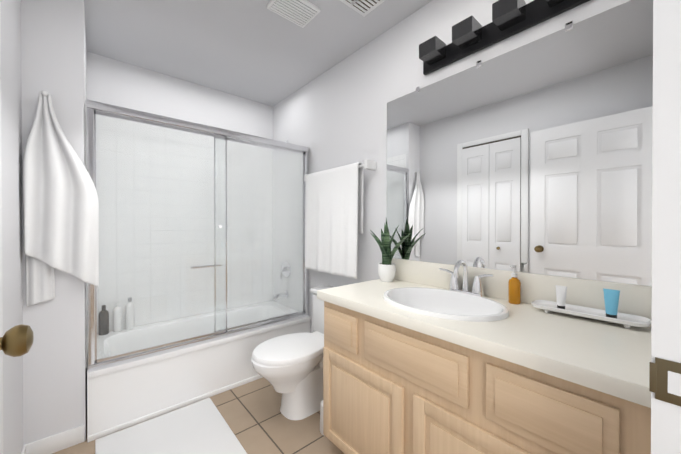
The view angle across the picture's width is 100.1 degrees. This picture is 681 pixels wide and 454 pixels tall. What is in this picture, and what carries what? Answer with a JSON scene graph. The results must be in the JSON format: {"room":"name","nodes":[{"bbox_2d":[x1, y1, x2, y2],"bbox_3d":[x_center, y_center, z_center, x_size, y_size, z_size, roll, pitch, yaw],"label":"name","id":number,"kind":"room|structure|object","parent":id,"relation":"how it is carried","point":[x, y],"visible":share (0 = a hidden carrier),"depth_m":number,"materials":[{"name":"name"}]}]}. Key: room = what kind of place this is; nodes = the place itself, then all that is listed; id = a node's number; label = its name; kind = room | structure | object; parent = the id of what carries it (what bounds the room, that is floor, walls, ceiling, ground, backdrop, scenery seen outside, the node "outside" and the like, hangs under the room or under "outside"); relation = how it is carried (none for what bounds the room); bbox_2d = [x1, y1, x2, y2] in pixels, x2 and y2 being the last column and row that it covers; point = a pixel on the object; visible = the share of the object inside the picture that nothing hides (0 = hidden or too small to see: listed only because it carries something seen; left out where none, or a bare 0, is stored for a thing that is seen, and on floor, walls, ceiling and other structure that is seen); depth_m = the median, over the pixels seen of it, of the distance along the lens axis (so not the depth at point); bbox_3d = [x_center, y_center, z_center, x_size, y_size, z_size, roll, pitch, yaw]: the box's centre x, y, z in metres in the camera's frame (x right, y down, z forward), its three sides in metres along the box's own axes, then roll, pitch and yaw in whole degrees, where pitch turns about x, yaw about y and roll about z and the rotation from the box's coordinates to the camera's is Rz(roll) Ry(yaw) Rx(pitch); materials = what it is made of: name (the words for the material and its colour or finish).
{"room":"bathroom","nodes":[
{"label":"bathroom","id":0,"kind":"room"},
{"bbox_2d":[1,0,22,453],"bbox_3d":[-0.692,-0.044,0.287,0.130,2.440,4.200,0,0,-41],"label":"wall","id":1,"kind":"structure","parent":0,"point":[11,132],"depth_m":1.24,"materials":[{"name":"white paint"}]},
{"bbox_2d":[0,110,2,453],"bbox_3d":[-0.989,0.149,0.787,0.068,2.010,0.575,0,0,-41],"label":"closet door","id":2,"kind":"structure","parent":1,"relation":"in","point":[1,451],"depth_m":0.99,"materials":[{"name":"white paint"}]},
{"bbox_2d":[0,0,2,449],"bbox_3d":[-1.010,0.124,0.769,0.016,2.100,0.705,0,0,-41],"label":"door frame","id":3,"kind":"structure","parent":1,"relation":"attached to","point":[1,222],"depth_m":1.03,"materials":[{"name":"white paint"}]},
{"bbox_2d":[21,446,25,453],"bbox_3d":[-1.402,1.127,1.225,0.012,0.090,0.486,0,0,-41],"label":"baseboard","id":4,"kind":"structure","parent":1,"relation":"attached to","point":[23,451],"depth_m":1.39,"materials":[{"name":"white paint"}]},
{"bbox_2d":[21,0,87,444],"bbox_3d":[-1.706,-0.051,1.739,0.230,2.440,0.675,0,0,-41],"label":"wall","id":5,"kind":"structure","parent":0,"point":[53,48],"depth_m":1.49,"materials":[{"name":"white paint"}]},
{"bbox_2d":[23,425,84,453],"bbox_3d":[-1.483,1.125,1.484,0.227,0.090,0.012,0,0,-41],"label":"baseboard","id":6,"kind":"structure","parent":5,"relation":"attached to","point":[60,441],"depth_m":1.49,"materials":[{"name":"white paint"}]},
{"bbox_2d":[84,67,86,367],"bbox_3d":[-1.630,-0.051,1.831,0.005,1.680,0.625,0,0,-41],"label":"wall tile","id":7,"kind":"structure","parent":5,"relation":"attached to","point":[85,92],"depth_m":1.60,"materials":[{"name":"white tile"}]},
{"bbox_3d":[-1.491,-0.664,1.441,0.040,0.040,0.054,0,0,-41],"label":"towel","id":8,"kind":"object","parent":5,"relation":"attached to","visible":0},
{"bbox_2d":[23,91,98,305],"bbox_3d":[-1.430,-0.142,1.472,0.277,1.071,0.074,0,0,-41],"label":"hanging towel","id":9,"kind":"object","parent":8,"relation":"hanging from","point":[61,216],"visible":0.96,"depth_m":1.44,"materials":[{"name":"fabric"}]},
{"bbox_2d":[86,51,272,333],"bbox_3d":[-1.448,-0.055,2.474,1.840,2.440,0.100,0,0,-41],"label":"wall","id":10,"kind":"structure","parent":0,"point":[110,81],"depth_m":2.42,"materials":[{"name":"white paint"}]},
{"bbox_2d":[93,111,272,333],"bbox_3d":[-1.277,-0.055,2.551,1.480,1.680,0.005,0,0,-41],"label":"wall tile","id":11,"kind":"structure","parent":10,"relation":"attached to","point":[171,168],"depth_m":2.44,"materials":[{"name":"white tile"}]},
{"bbox_2d":[52,378,343,453],"bbox_3d":[-0.039,1.198,0.922,1.940,0.050,4.300,0,0,-41],"label":"floor","id":12,"kind":"structure","parent":0,"point":[256,420],"depth_m":1.67,"materials":[{"name":"tile"}]},
{"bbox_2d":[95,398,246,453],"bbox_3d":[-0.843,1.164,1.433,0.590,0.012,0.825,0,0,-41],"label":"bath mat","id":13,"kind":"object","parent":12,"relation":"on","point":[201,427],"visible":0.98,"depth_m":1.57,"materials":[{"name":"white fabric"}]},
{"bbox_2d":[87,301,310,441],"bbox_3d":[-1.044,0.976,2.286,1.464,0.380,0.702,0,0,-41],"label":"bathtub","id":14,"kind":"object","parent":12,"relation":"on","point":[124,395],"visible":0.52,"depth_m":1.90,"materials":[{"name":"white ceramic"}]},
{"bbox_2d":[98,305,108,334],"bbox_3d":[-1.740,0.682,2.096,0.060,0.210,0.060,0,0,-41],"label":"shampoo bottle","id":15,"kind":"object","parent":14,"relation":"on","point":[104,327],"depth_m":2.08,"materials":[{"name":"black plastic"}]},
{"bbox_2d":[113,302,121,331],"bbox_3d":[-1.682,0.676,2.152,0.054,0.220,0.054,0,0,-41],"label":"shampoo bottle","id":16,"kind":"object","parent":14,"relation":"on","point":[118,318],"depth_m":2.13,"materials":[{"name":"white plastic"}]},
{"bbox_2d":[125,297,133,329],"bbox_3d":[-1.626,0.666,2.201,0.054,0.240,0.054,0,0,-41],"label":"shampoo bottle","id":17,"kind":"object","parent":14,"relation":"on","point":[130,322],"depth_m":2.18,"materials":[{"name":"white plastic"}]},
{"bbox_2d":[86,100,308,369],"bbox_3d":[-0.842,0.044,2.047,1.462,1.485,0.086,0,0,-41],"label":"shower door","id":18,"kind":"structure","parent":14,"relation":"on","point":[118,112],"depth_m":1.91,"materials":[{"name":"clear glass"}]},
{"bbox_2d":[251,285,334,419],"bbox_3d":[-0.220,0.818,1.885,0.746,0.700,0.470,0,0,-41],"label":"toilet","id":19,"kind":"object","parent":12,"relation":"on","point":[289,367],"visible":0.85,"depth_m":1.74,"materials":[{"name":"white ceramic"}]},
{"bbox_2d":[320,400,324,435],"bbox_3d":[-0.074,0.994,1.636,0.090,0.350,0.090,0,0,-41],"label":"toilet brush","id":20,"kind":"object","parent":12,"relation":"on","point":[321,418],"visible":0.12,"depth_m":1.61,"materials":[{"name":"white plastic"}]},
{"bbox_2d":[317,258,651,453],"bbox_3d":[0.475,0.686,1.222,0.562,0.970,1.181,0,0,-41],"label":"bathroom vanity","id":21,"kind":"object","parent":12,"relation":"on","point":[419,357],"visible":0.96,"depth_m":0.98,"materials":[{"name":"brown wood"}]},
{"bbox_2d":[378,263,395,281],"bbox_3d":[0.282,0.276,1.732,0.112,0.105,0.107,0,0,-41],"label":"plant pot","id":22,"kind":"object","parent":21,"relation":"on","point":[386,273],"visible":0.81,"depth_m":1.69,"materials":[{"name":"white ceramic"}]},
{"bbox_2d":[370,218,409,264],"bbox_3d":[0.261,0.090,1.704,0.129,0.297,0.313,0,0,-41],"label":"snake plant","id":23,"kind":"object","parent":22,"relation":"in","point":[384,243],"visible":0.9,"depth_m":1.71,"materials":[{"name":"green plant"}]},
{"bbox_2d":[439,260,493,296],"bbox_3d":[0.586,0.244,1.376,0.133,0.173,0.268,0,0,-41],"label":"faucet","id":24,"kind":"object","parent":21,"relation":"on","point":[477,288],"visible":0.92,"depth_m":1.37,"materials":[{"name":"silver metal"}]},
{"bbox_2d":[508,265,520,303],"bbox_3d":[0.748,0.247,1.232,0.067,0.167,0.046,0,0,-41],"label":"soap dispenser","id":25,"kind":"object","parent":21,"relation":"on","point":[514,289],"visible":0.98,"depth_m":1.22,"materials":[{"name":"orange plastic"}]},
{"bbox_2d":[531,300,651,328],"bbox_3d":[0.892,0.317,1.040,0.108,0.030,0.330,0,0,-41],"label":"tray","id":26,"kind":"object","parent":21,"relation":"on","point":[628,321],"visible":1,"depth_m":1.01,"materials":[{"name":"white ceramic"}]},
{"bbox_2d":[555,285,566,308],"bbox_3d":[0.843,0.269,1.089,0.025,0.088,0.036,0,0,-41],"label":"tube","id":27,"kind":"object","parent":26,"relation":"on","point":[561,291],"visible":0.92,"depth_m":1.08,"materials":[{"name":"white plastic"}]},
{"bbox_2d":[603,288,619,318],"bbox_3d":[0.934,0.265,0.983,0.029,0.098,0.042,0,0,-41],"label":"tube","id":28,"kind":"object","parent":26,"relation":"on","point":[611,298],"visible":0.92,"depth_m":0.98,"materials":[{"name":"blue plastic"}]},
{"bbox_2d":[84,0,431,106],"bbox_3d":[-0.039,-1.297,0.909,1.940,0.060,4.300,0,0,-41],"label":"ceiling","id":29,"kind":"structure","parent":0,"point":[256,51],"depth_m":1.92,"materials":[{"name":"white paint"}]},
{"bbox_2d":[267,0,319,27],"bbox_3d":[-0.270,-1.258,1.645,0.250,0.024,0.185,0,0,-41],"label":"ceiling vent","id":30,"kind":"object","parent":29,"relation":"in","point":[302,13],"visible":0.96,"depth_m":1.64,"materials":[{"name":"white plastic"}]},
{"bbox_2d":[340,0,384,16],"bbox_3d":[0.115,-1.261,1.543,0.260,0.016,0.220,0,0,-41],"label":"ceiling vent","id":31,"kind":"object","parent":29,"relation":"in","point":[363,8],"visible":1,"depth_m":1.61,"materials":[{"name":"white plastic"}]},
{"bbox_2d":[273,0,630,332],"bbox_3d":[0.658,-0.050,1.516,0.100,2.440,4.300,0,0,-41],"label":"wall","id":32,"kind":"structure","parent":0,"point":[335,116],"depth_m":1.95,"materials":[{"name":"white paint"}]},
{"bbox_2d":[273,153,302,310],"bbox_3d":[-0.513,0.040,2.795,0.005,1.488,0.625,0,0,-41],"label":"wall tile","id":33,"kind":"structure","parent":32,"relation":"attached to","point":[283,188],"depth_m":2.78,"materials":[{"name":"white tile"}]},
{"bbox_2d":[272,291,288,300],"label":"spout","id":34,"kind":"object","parent":33,"relation":"attached to","point":[285,293],"depth_m":2.75,"materials":[{"name":"silver metal"}]},
{"bbox_2d":[281,261,290,278],"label":"shower valve","id":35,"kind":"object","parent":33,"relation":"attached to","point":[286,274],"depth_m":2.78,"materials":[{"name":"silver metal"}]},
{"bbox_2d":[304,160,375,181],"bbox_3d":[-0.033,-0.413,2.166,0.094,0.060,0.738,0,0,-41],"label":"towel rail","id":36,"kind":"object","parent":32,"relation":"attached to","point":[369,164],"visible":0.6,"depth_m":1.89,"materials":[{"name":"white plastic"}]},
{"bbox_2d":[305,162,363,278],"bbox_3d":[-0.071,-0.047,2.162,0.080,0.788,0.622,0,0,-41],"label":"towel","id":37,"kind":"object","parent":36,"relation":"hanging from","point":[333,213],"visible":1,"depth_m":2.08,"materials":[{"name":"fabric"}]},
{"bbox_2d":[419,0,589,74],"bbox_3d":[0.679,-0.918,1.315,0.124,0.105,0.735,0,0,-41],"label":"sconce","id":38,"kind":"object","parent":32,"relation":"attached to","point":[472,35],"visible":1,"depth_m":1.32,"materials":[{"name":"black metal"}]},
{"bbox_2d":[387,0,652,286],"bbox_3d":[0.685,-0.307,1.399,0.009,1.015,1.179,0,0,-41],"label":"mirror","id":39,"kind":"object","parent":32,"relation":"attached to","point":[534,157],"visible":1,"depth_m":1.21,"materials":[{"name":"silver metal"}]},
{"bbox_3d":[0.236,-1.073,0.121,0.945,0.380,0.125,0,0,-41],"label":"wall","id":40,"kind":"structure","parent":0,"visible":0},
{"bbox_2d":[0,324,33,356],"bbox_3d":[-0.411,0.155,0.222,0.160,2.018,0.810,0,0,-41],"label":"door knob","id":41,"kind":"object","parent":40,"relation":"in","point":[16,341],"depth_m":0.50,"materials":[{"name":"gold metal"}]},
{"bbox_2d":[651,0,680,453],"bbox_3d":[0.232,0.117,0.131,1.065,2.120,0.148,0,0,-41],"label":"door frame","id":42,"kind":"structure","parent":40,"relation":"attached to","point":[666,282],"depth_m":0.47,"materials":[{"name":"white paint"}]},
{"bbox_2d":[649,357,680,406],"bbox_3d":[0.544,0.255,0.468,0.003,0.070,0.050,0,0,-41],"label":"strike plate","id":43,"kind":"object","parent":42,"relation":"attached to","point":[664,380],"visible":1,"depth_m":0.47,"materials":[{"name":"gold metal"}]}
]}

